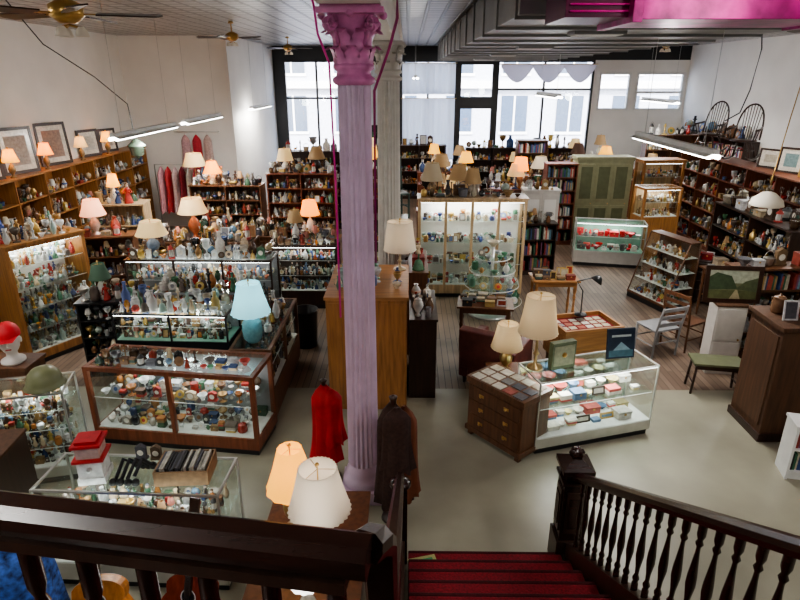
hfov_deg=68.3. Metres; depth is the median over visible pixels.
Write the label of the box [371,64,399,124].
sheer curtain
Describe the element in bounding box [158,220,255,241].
bric-a-brac collection
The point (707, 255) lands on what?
bric-a-brac collection
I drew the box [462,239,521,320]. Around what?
display
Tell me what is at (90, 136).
picture frame
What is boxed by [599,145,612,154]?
table lamp
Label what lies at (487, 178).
dining table
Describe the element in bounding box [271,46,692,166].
wall
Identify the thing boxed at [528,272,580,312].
wooden desk
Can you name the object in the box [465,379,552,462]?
dresser
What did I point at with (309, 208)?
table lamp
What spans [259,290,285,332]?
bric-a-brac collection
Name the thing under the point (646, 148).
display shelf
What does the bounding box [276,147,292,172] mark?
table lamp
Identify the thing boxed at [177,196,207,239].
table lamp
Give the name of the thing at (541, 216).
bric-a-brac collection
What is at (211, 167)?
table lamp
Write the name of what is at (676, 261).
display case
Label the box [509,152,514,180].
table lamp
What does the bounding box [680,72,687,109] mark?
wall
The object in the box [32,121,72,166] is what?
picture frame
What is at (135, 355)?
bric-a-brac collection
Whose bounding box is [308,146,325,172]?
table lamp
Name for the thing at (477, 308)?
wooden desk
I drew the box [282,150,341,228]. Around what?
display shelf
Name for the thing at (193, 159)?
floor lamp
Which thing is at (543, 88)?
window
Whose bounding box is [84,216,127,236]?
bric-a-brac collection
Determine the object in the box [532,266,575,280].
bric-a-brac collection
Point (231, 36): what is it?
ceiling fan
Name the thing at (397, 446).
coat stand
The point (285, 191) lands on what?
display shelf
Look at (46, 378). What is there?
helmet
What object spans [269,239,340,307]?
display case
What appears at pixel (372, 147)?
table lamp
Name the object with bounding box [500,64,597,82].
curtain
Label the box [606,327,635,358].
book
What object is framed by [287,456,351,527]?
lamp
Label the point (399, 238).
table lamp
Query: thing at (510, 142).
bric-a-brac collection
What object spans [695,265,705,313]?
wooden table
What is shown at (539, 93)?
fluorescent light fixture
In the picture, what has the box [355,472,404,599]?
stair railing
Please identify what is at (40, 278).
display cabinet
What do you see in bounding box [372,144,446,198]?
display shelf
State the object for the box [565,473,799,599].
stair railing
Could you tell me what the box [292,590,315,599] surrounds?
lamp
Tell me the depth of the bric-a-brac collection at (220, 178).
13.27 m
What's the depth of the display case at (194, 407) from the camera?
6.80 m
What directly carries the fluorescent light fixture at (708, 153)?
hanging from the ceiling
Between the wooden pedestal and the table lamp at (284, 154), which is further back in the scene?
the table lamp at (284, 154)
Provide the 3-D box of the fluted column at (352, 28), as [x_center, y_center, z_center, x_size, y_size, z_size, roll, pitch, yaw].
[-0.366,-0.132,5.301,0.538,4.500,0.538,2,21,5]
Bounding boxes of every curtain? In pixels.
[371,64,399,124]
[401,98,456,159]
[402,63,455,93]
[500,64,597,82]
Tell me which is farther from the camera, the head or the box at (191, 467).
the head
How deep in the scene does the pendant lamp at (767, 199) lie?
7.26 m
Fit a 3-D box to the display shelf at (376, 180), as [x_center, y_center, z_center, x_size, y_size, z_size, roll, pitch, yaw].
[-0.970,-2.457,15.796,0.930,1.430,0.415,-2,21,-4]
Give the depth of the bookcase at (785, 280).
8.62 m
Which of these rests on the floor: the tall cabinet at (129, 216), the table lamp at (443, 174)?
the tall cabinet at (129, 216)
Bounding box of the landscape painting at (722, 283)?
[701,265,764,303]
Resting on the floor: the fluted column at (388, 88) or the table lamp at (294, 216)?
the fluted column at (388, 88)
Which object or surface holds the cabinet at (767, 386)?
on the floor
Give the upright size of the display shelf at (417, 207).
1.430 m
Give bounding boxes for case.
[0,371,87,483]
[29,452,243,589]
[81,343,277,454]
[110,299,240,349]
[123,250,282,323]
[154,281,242,329]
[518,349,659,453]
[571,217,647,268]
[627,230,701,311]
[630,184,683,259]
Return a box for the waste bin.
[292,304,317,348]
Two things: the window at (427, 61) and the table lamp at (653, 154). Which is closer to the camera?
the table lamp at (653, 154)
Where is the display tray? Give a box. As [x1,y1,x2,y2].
[467,363,552,407]
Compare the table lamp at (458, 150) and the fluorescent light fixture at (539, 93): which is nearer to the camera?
the fluorescent light fixture at (539, 93)
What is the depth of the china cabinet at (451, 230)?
11.38 m
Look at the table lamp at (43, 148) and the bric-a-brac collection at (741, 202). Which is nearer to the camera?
the bric-a-brac collection at (741, 202)
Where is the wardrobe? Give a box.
[520,187,561,221]
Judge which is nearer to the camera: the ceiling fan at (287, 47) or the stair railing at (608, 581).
the stair railing at (608, 581)
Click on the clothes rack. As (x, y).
(173, 186)
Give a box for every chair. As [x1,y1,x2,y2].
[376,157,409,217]
[634,305,689,359]
[659,288,705,352]
[693,101,729,151]
[720,103,764,160]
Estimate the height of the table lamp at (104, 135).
0.549 m
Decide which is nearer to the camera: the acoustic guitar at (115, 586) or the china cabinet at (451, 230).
the acoustic guitar at (115, 586)
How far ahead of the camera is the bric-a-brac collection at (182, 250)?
9.22 m
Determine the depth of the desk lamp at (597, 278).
8.18 m
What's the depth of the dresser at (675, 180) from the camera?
17.55 m
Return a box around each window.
[282,60,337,147]
[401,60,456,161]
[493,60,595,153]
[596,72,631,109]
[633,72,685,109]
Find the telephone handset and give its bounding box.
[109,458,156,486]
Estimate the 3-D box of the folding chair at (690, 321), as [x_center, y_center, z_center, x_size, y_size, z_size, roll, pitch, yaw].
[4.426,0.283,9.220,0.517,0.952,0.476,-11,23,-27]
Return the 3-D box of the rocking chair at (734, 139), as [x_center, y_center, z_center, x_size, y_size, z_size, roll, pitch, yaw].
[7.869,-3.822,13.449,1.027,1.245,0.686,-19,28,-41]
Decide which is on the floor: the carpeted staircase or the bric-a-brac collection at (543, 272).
the carpeted staircase
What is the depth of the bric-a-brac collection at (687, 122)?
17.62 m
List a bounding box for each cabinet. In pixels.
[0,225,91,361]
[0,428,41,494]
[95,199,152,249]
[323,264,408,408]
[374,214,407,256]
[417,193,528,296]
[571,154,635,238]
[627,157,687,218]
[699,302,748,374]
[727,305,799,441]
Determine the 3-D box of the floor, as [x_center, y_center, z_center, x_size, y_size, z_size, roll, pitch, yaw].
[1.222,0.400,10.398,17.600,0.100,25.200,0,21,1]
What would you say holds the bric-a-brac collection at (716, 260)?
on the wooden table at (703, 267)
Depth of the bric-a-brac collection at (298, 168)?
12.95 m
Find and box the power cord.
[724,36,762,121]
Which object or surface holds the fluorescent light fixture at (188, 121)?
hanging from the ceiling
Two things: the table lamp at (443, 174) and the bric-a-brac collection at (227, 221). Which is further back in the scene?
the table lamp at (443, 174)
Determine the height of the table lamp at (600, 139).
0.855 m
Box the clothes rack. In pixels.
[154,164,209,222]
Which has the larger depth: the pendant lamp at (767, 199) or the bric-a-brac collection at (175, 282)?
the bric-a-brac collection at (175, 282)
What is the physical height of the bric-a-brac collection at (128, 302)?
0.337 m
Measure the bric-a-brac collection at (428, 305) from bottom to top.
0.256 m
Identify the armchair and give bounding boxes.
[0,551,69,599]
[459,325,532,381]
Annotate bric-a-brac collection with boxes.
[0,211,70,244]
[78,277,143,301]
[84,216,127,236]
[94,183,137,203]
[94,345,249,370]
[119,281,229,313]
[129,231,272,259]
[135,443,161,459]
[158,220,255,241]
[159,265,246,291]
[192,166,261,184]
[198,208,278,235]
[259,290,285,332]
[268,158,333,172]
[269,227,336,244]
[285,137,336,150]
[299,221,335,238]
[334,255,380,289]
[372,132,432,144]
[392,267,401,288]
[398,238,424,270]
[411,283,433,317]
[419,159,470,171]
[419,180,519,196]
[420,167,468,183]
[460,291,506,306]
[466,134,569,147]
[489,163,512,180]
[489,181,540,186]
[495,175,531,188]
[521,208,553,223]
[525,175,555,189]
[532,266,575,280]
[558,151,592,160]
[648,122,690,134]
[683,116,752,138]
[700,251,714,260]
[707,257,729,264]
[723,188,799,228]
[737,247,799,266]
[770,293,799,320]
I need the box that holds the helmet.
[23,364,66,394]
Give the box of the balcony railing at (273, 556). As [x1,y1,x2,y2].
[0,490,372,599]
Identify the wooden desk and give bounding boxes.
[457,295,513,348]
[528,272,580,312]
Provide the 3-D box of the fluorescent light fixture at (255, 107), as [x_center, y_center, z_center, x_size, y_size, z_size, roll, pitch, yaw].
[-4.070,-6.465,16.910,0.220,1.859,2.300,0,21,1]
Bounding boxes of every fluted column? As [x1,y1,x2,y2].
[315,4,386,505]
[372,40,405,264]
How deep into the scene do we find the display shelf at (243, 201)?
13.55 m
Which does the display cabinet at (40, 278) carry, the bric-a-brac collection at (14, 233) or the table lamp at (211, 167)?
the bric-a-brac collection at (14, 233)
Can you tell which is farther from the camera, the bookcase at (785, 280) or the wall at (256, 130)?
the wall at (256, 130)
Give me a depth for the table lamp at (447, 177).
13.19 m
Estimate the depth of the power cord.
10.74 m
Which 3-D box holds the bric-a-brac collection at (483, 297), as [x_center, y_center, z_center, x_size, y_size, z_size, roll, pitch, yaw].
[1.278,-0.011,9.054,0.712,0.103,0.431,3,21,8]
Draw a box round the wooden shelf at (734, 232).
[706,201,799,261]
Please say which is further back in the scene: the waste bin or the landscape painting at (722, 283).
the waste bin
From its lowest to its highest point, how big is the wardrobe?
1.750 m
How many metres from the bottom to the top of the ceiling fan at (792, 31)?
0.600 m
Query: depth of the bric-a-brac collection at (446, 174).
16.91 m
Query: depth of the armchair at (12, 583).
3.78 m
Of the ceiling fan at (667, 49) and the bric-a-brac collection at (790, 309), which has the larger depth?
the ceiling fan at (667, 49)
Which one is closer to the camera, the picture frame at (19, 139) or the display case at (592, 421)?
the display case at (592, 421)
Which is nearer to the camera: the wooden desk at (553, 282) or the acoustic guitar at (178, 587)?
the acoustic guitar at (178, 587)
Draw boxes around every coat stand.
[309,378,347,479]
[374,395,420,522]
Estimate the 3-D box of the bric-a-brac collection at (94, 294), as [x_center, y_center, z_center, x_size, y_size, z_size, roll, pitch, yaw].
[-4.006,-0.168,8.195,0.798,0.260,0.392,-3,21,-7]
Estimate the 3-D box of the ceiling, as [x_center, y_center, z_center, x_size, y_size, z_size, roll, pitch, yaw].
[1.221,-4.335,8.502,17.600,0.100,25.400,0,21,1]
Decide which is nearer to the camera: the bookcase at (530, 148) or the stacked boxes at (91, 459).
the stacked boxes at (91, 459)
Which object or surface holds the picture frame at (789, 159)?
on the display shelf at (705, 181)
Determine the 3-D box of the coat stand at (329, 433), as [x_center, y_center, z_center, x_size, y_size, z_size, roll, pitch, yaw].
[-0.751,1.341,6.070,0.382,1.200,0.324,15,25,34]
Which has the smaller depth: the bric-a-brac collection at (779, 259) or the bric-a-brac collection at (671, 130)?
the bric-a-brac collection at (779, 259)
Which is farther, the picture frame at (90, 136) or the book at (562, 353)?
the picture frame at (90, 136)
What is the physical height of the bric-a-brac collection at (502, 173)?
1.427 m
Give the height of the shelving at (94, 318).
1.130 m
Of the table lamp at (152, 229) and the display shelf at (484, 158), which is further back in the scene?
the display shelf at (484, 158)
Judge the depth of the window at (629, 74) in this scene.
20.61 m
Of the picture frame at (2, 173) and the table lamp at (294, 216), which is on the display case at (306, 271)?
the table lamp at (294, 216)
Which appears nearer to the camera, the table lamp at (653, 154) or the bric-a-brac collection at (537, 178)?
the bric-a-brac collection at (537, 178)
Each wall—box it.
[0,19,132,166]
[116,35,239,225]
[228,38,279,203]
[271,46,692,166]
[586,60,600,153]
[627,72,637,109]
[679,34,799,162]
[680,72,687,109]
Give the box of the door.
[454,61,497,163]
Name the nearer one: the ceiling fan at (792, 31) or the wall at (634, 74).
the ceiling fan at (792, 31)
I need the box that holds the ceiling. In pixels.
[0,0,799,45]
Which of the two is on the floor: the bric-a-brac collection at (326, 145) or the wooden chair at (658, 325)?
the wooden chair at (658, 325)
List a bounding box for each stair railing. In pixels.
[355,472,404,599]
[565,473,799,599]
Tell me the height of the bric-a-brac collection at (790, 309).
0.250 m
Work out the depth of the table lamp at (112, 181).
11.13 m
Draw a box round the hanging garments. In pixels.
[174,131,219,169]
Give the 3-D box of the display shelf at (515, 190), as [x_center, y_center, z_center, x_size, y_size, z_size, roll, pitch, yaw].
[2.815,-2.092,14.829,1.130,1.430,0.415,-2,21,-5]
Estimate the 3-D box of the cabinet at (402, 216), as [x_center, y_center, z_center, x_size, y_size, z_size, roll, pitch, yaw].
[-0.413,-0.799,11.196,1.140,1.580,0.540,0,21,1]
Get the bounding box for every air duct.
[438,0,799,60]
[545,0,799,30]
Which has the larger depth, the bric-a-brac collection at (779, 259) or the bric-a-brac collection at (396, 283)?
the bric-a-brac collection at (779, 259)
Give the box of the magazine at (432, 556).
[407,554,435,560]
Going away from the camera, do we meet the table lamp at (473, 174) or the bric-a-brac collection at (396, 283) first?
the bric-a-brac collection at (396, 283)
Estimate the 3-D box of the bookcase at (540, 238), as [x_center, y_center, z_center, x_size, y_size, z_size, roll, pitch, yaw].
[2.822,-1.119,12.680,0.980,1.130,0.365,-1,21,-2]
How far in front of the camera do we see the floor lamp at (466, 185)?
12.67 m
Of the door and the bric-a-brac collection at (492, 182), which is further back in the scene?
the door
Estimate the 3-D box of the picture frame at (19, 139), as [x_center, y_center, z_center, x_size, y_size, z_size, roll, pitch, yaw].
[-7.219,-2.820,11.129,0.093,0.849,0.760,7,22,17]
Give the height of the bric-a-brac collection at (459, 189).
0.289 m
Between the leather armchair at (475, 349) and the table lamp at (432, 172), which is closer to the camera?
the leather armchair at (475, 349)
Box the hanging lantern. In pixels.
[5,0,145,158]
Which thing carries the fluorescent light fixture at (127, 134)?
hanging from the ceiling
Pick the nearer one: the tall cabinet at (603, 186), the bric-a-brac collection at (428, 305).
the bric-a-brac collection at (428, 305)
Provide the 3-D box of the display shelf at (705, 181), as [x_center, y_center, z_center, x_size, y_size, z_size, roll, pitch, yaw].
[7.764,-2.015,13.566,0.615,2.180,5.430,0,21,1]
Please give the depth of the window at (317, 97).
20.84 m
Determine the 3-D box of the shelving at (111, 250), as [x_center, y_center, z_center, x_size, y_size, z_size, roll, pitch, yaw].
[-5.014,-0.436,10.376,0.880,1.480,0.415,-5,21,-13]
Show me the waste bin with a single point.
(307, 313)
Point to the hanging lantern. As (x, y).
(137, 147)
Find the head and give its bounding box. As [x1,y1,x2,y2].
[0,321,26,365]
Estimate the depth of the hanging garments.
15.93 m
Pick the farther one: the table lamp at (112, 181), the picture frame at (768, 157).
the picture frame at (768, 157)
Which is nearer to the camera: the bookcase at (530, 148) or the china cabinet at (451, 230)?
the china cabinet at (451, 230)
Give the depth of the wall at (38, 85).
12.73 m
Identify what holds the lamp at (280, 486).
on the table at (358, 517)
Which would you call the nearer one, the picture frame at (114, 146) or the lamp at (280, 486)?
the lamp at (280, 486)
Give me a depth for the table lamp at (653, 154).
17.25 m
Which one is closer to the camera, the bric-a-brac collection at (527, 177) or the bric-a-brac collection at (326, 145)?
the bric-a-brac collection at (527, 177)
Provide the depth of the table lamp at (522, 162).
14.20 m
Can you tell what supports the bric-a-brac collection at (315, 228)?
on the display case at (306, 271)
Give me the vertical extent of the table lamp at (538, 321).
0.909 m
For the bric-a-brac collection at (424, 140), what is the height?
0.444 m
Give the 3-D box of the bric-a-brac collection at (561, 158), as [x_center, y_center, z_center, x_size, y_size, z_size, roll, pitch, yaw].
[5.959,-4.734,19.368,1.538,0.303,0.184,-2,21,-4]
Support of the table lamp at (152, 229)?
on the display case at (266, 271)
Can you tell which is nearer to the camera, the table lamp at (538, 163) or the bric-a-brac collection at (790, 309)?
the bric-a-brac collection at (790, 309)
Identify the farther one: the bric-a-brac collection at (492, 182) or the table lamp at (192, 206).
the bric-a-brac collection at (492, 182)
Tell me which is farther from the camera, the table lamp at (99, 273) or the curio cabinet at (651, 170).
the curio cabinet at (651, 170)
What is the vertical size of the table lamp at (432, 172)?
0.649 m
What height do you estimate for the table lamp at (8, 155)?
0.549 m
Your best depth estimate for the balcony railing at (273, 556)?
1.01 m
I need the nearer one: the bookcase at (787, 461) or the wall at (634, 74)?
the bookcase at (787, 461)
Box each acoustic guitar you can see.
[71,564,133,599]
[161,497,220,599]
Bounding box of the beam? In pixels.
[314,0,403,61]
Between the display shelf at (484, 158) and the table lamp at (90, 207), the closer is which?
the table lamp at (90, 207)
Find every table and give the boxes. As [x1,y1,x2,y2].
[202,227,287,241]
[242,491,370,599]
[485,362,522,374]
[486,177,512,187]
[543,310,624,386]
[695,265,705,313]
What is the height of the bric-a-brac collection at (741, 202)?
0.325 m
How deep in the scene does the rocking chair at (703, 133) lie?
15.01 m
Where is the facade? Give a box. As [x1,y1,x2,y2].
[285,62,681,149]
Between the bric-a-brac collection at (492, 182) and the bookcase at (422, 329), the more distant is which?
the bric-a-brac collection at (492, 182)
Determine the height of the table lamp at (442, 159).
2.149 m
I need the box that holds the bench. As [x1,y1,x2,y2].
[684,353,740,393]
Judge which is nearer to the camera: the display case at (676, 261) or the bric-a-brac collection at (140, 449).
the bric-a-brac collection at (140, 449)
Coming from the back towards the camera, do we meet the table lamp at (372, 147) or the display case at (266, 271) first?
the table lamp at (372, 147)
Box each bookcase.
[409,290,437,397]
[513,139,548,185]
[518,220,558,274]
[543,162,579,244]
[724,261,799,357]
[775,412,799,479]
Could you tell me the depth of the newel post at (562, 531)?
4.91 m
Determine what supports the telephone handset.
on the display case at (67, 568)
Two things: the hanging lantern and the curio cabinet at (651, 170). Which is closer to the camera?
the hanging lantern
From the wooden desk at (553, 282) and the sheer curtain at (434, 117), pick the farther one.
the sheer curtain at (434, 117)
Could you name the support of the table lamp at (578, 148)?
on the display shelf
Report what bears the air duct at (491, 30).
hanging from the ceiling
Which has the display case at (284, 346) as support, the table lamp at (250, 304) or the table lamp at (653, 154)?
the table lamp at (250, 304)
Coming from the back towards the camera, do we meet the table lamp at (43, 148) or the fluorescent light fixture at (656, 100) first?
the fluorescent light fixture at (656, 100)
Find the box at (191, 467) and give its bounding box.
[152,448,217,486]
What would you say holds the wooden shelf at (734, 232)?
on the floor
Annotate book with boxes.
[548,338,576,369]
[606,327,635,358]
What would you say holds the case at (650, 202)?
on the floor
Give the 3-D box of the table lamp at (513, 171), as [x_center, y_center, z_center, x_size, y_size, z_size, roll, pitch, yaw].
[2.836,-3.050,14.418,0.450,0.651,0.450,0,21,1]
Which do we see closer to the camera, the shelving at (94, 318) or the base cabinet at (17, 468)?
the base cabinet at (17, 468)
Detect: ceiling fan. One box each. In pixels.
[0,0,162,37]
[197,21,260,45]
[267,37,312,54]
[659,43,698,51]
[787,30,799,32]
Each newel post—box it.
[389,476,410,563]
[547,446,595,560]
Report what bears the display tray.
on the dresser at (509, 426)
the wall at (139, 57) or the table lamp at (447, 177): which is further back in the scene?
the wall at (139, 57)
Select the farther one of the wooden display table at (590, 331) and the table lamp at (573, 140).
the table lamp at (573, 140)
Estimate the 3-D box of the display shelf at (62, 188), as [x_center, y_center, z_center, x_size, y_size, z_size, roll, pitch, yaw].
[-7.098,-1.758,12.743,0.445,2.280,7.530,0,21,1]
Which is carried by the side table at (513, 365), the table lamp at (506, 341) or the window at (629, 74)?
the table lamp at (506, 341)
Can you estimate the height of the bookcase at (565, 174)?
2.030 m
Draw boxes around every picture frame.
[0,126,40,175]
[0,158,5,179]
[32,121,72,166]
[75,128,101,157]
[96,128,118,152]
[756,148,779,168]
[775,146,799,173]
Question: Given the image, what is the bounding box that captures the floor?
[39,199,799,599]
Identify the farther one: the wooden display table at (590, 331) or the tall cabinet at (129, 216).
the tall cabinet at (129, 216)
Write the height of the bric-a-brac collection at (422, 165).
0.413 m
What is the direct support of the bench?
on the floor
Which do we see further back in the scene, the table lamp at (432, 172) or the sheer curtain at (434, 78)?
the sheer curtain at (434, 78)
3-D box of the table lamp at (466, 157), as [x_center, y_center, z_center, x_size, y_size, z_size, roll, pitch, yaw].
[1.867,-3.772,16.724,0.440,0.931,0.440,0,21,1]
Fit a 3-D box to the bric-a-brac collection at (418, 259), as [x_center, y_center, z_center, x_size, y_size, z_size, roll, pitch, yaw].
[0.167,-0.745,9.117,0.424,0.286,1.082,0,21,1]
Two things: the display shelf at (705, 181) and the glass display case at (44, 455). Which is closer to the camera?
the glass display case at (44, 455)
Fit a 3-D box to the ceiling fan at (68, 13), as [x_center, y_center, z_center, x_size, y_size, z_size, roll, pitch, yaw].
[-2.432,-2.312,4.294,1.255,0.730,1.214,0,21,1]
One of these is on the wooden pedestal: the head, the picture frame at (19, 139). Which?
the head
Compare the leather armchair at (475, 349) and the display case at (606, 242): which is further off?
the display case at (606, 242)
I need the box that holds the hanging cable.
[311,0,398,317]
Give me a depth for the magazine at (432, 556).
5.01 m
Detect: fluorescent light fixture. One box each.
[99,0,179,140]
[177,24,223,124]
[248,43,271,109]
[534,54,564,98]
[630,30,724,159]
[640,45,681,103]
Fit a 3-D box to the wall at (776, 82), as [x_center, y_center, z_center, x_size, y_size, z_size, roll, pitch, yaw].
[9.920,-1.910,9.299,0.200,5.000,25.000,0,21,1]
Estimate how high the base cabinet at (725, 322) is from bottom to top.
1.060 m
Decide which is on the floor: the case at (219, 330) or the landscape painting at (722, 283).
the case at (219, 330)
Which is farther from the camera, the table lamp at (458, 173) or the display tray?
the table lamp at (458, 173)
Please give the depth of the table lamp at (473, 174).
10.73 m
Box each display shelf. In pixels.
[0,146,155,231]
[188,182,268,250]
[265,170,338,250]
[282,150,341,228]
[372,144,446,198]
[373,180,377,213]
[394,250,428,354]
[416,207,417,237]
[465,147,571,189]
[489,186,533,192]
[640,134,699,178]
[671,152,799,250]
[676,129,759,162]
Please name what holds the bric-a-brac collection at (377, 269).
on the cabinet at (390, 302)
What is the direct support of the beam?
attached to the ceiling
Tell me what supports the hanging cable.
hanging from the ceiling
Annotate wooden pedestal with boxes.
[0,352,62,442]
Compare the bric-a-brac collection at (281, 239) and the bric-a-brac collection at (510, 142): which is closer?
the bric-a-brac collection at (281, 239)
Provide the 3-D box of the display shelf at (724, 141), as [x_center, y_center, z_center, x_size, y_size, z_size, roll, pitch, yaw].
[9.694,-4.021,18.661,0.435,2.330,4.430,0,21,1]
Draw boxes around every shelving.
[73,290,153,377]
[84,230,139,290]
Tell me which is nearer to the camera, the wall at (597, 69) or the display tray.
the display tray
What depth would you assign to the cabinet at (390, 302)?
7.29 m
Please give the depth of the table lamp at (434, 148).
18.59 m
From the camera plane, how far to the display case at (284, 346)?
7.81 m
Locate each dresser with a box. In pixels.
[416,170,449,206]
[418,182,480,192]
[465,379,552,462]
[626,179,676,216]
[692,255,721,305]
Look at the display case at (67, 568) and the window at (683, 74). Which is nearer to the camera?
the display case at (67, 568)
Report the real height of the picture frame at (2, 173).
0.760 m
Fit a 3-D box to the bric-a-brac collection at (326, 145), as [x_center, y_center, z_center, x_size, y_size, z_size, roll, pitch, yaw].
[-2.407,-4.225,15.957,1.414,0.361,0.194,0,21,1]
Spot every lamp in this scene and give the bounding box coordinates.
[1,147,19,177]
[37,141,53,169]
[73,135,87,160]
[79,197,106,235]
[88,260,111,299]
[100,130,111,153]
[106,172,119,203]
[135,218,168,256]
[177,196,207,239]
[183,152,205,176]
[203,159,221,183]
[230,279,270,343]
[266,441,306,523]
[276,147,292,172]
[286,207,303,242]
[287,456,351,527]
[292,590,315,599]
[300,198,319,231]
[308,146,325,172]
[372,147,377,181]
[383,218,415,270]
[421,160,442,196]
[428,143,439,161]
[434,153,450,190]
[434,173,445,192]
[444,175,454,188]
[448,163,466,183]
[452,145,464,163]
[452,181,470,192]
[459,150,473,169]
[464,166,481,196]
[491,320,522,368]
[507,163,524,188]
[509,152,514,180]
[514,155,528,188]
[518,291,558,370]
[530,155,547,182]
[567,137,580,147]
[570,143,584,153]
[574,275,601,316]
[594,134,605,153]
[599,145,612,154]
[647,152,657,157]
[749,87,799,208]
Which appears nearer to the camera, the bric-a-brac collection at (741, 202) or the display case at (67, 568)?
the display case at (67, 568)
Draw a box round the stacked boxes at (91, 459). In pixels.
[68,430,113,485]
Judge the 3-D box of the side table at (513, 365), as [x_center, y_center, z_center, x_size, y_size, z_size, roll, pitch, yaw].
[1.294,1.145,7.439,0.420,0.600,0.420,0,21,1]
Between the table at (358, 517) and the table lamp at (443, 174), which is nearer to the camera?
the table at (358, 517)
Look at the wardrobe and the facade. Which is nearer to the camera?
the wardrobe
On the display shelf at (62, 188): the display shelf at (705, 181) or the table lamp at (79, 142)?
the table lamp at (79, 142)
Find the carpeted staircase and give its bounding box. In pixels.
[408,551,611,599]
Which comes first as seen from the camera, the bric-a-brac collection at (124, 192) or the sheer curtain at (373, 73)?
the bric-a-brac collection at (124, 192)
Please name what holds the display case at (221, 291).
on the floor

